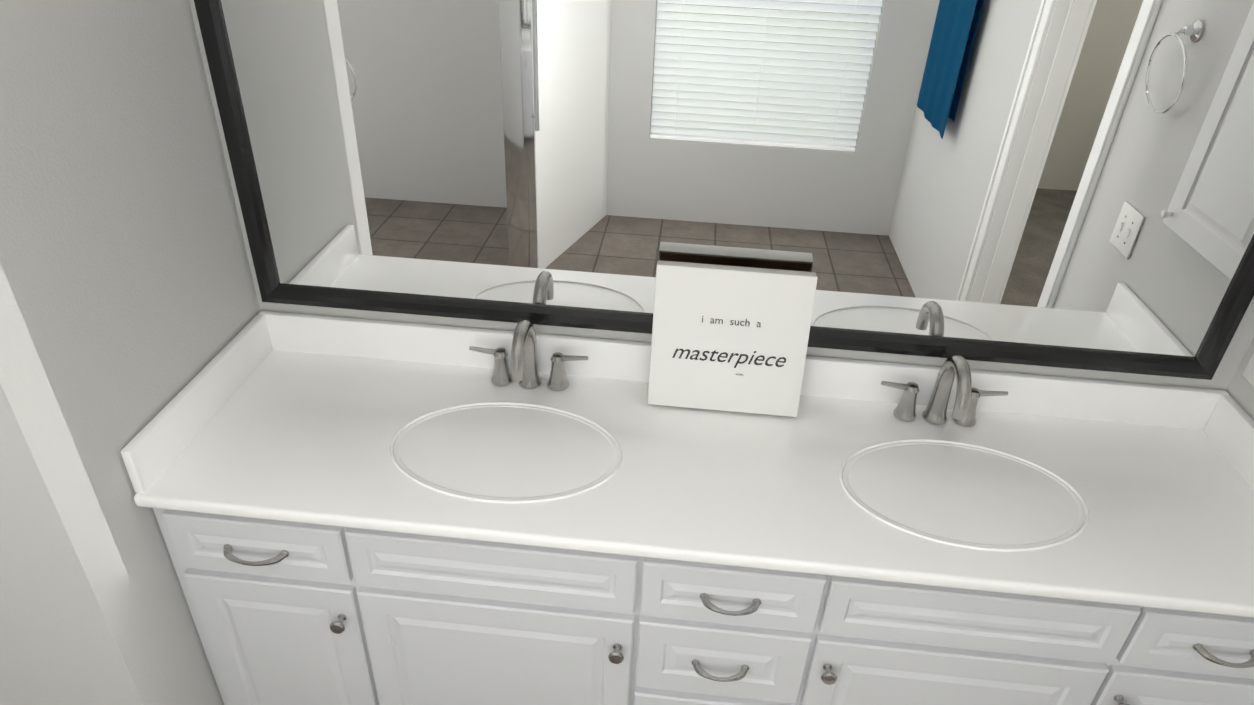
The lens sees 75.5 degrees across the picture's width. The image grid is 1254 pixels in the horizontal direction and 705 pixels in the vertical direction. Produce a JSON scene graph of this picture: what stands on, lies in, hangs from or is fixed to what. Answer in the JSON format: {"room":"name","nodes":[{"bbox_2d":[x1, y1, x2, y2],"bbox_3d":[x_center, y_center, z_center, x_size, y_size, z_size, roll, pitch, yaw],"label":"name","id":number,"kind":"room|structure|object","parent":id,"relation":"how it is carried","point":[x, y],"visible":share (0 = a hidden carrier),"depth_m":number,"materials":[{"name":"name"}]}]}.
{"room":"bathroom","nodes":[
{"label":"bathroom","id":0,"kind":"room"},
{"bbox_2d":[121,315,272,494],"bbox_3d":[-0.894,0.089,1.726,0.020,0.102,0.522,5,32,4],"label":"backsplash","id":1,"kind":"structure","parent":0,"relation":"attached to","point":[176,426],"depth_m":1.67,"materials":[{"name":"white stone"}]},
{"bbox_2d":[0,0,1253,704],"bbox_3d":[-0.600,-0.139,1.539,3.845,2.480,0.812,5,32,4],"label":"wall","id":2,"kind":"structure","parent":0,"point":[1050,182],"depth_m":1.59,"materials":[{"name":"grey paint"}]},
{"bbox_2d":[1226,337,1253,419],"bbox_3d":[1.331,-0.005,0.801,0.112,3.157,6.800,5,32,4],"label":"wall","id":3,"kind":"structure","parent":0,"point":[1240,389],"depth_m":1.75,"materials":[{"name":"grey paint"}]},
{"bbox_2d":[258,311,1228,426],"bbox_3d":[0.224,0.039,1.885,2.214,0.102,0.019,5,32,4],"label":"backsplash","id":4,"kind":"structure","parent":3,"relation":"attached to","point":[838,378],"depth_m":1.87,"materials":[{"name":"white stone"}]},
{"bbox_2d":[1201,395,1253,490],"bbox_3d":[1.288,0.272,1.587,0.020,0.102,0.522,5,32,4],"label":"backsplash","id":5,"kind":"structure","parent":3,"relation":"attached to","point":[1229,426],"depth_m":1.73,"materials":[{"name":"white stone"}]},
{"bbox_2d":[1242,353,1253,385],"bbox_3d":[1.323,0.017,1.683,0.009,0.118,0.072,5,32,4],"label":"electrical outlet plate","id":6,"kind":"object","parent":3,"relation":"attached to","point":[1248,374],"visible":1,"depth_m":1.72,"materials":[{"name":"white plastic"}]},
{"bbox_3d":[-0.829,1.600,1.126,3.957,0.050,3.374,5,32,4],"label":"floor","id":7,"kind":"structure","parent":0,"visible":0},
{"bbox_2d":[136,503,1253,704],"bbox_3d":[0.178,0.612,1.922,2.214,0.860,0.566,5,32,4],"label":"bathroom vanity","id":8,"kind":"object","parent":7,"relation":"on","point":[283,611],"depth_m":1.60,"materials":[{"name":"white paint"}]},
{"bbox_2d":[134,351,1253,614],"bbox_3d":[0.196,0.229,1.691,2.214,0.034,0.553,5,32,4],"label":"countertop","id":9,"kind":"structure","parent":8,"relation":"on","point":[1031,504],"depth_m":1.62,"materials":[{"name":"white stone"}]},
{"bbox_2d":[469,320,587,390],"bbox_3d":[-0.228,0.018,1.792,0.274,0.193,0.164,5,32,4],"label":"faucet","id":10,"kind":"object","parent":9,"relation":"on","point":[524,373],"visible":1,"depth_m":1.84,"materials":[{"name":"silver metal"}]},
{"bbox_2d":[647,260,817,416],"bbox_3d":[0.222,-0.027,1.767,0.335,0.326,0.094,5,32,4],"label":"sign","id":11,"kind":"object","parent":9,"relation":"on","point":[730,338],"visible":1,"depth_m":1.74,"materials":[{"name":"white"}]},
{"bbox_2d":[881,355,1007,426],"bbox_3d":[0.692,0.095,1.733,0.274,0.193,0.164,5,32,4],"label":"faucet","id":12,"kind":"object","parent":9,"relation":"on","point":[968,395],"visible":1,"depth_m":1.78,"materials":[{"name":"silver metal"}]}
]}

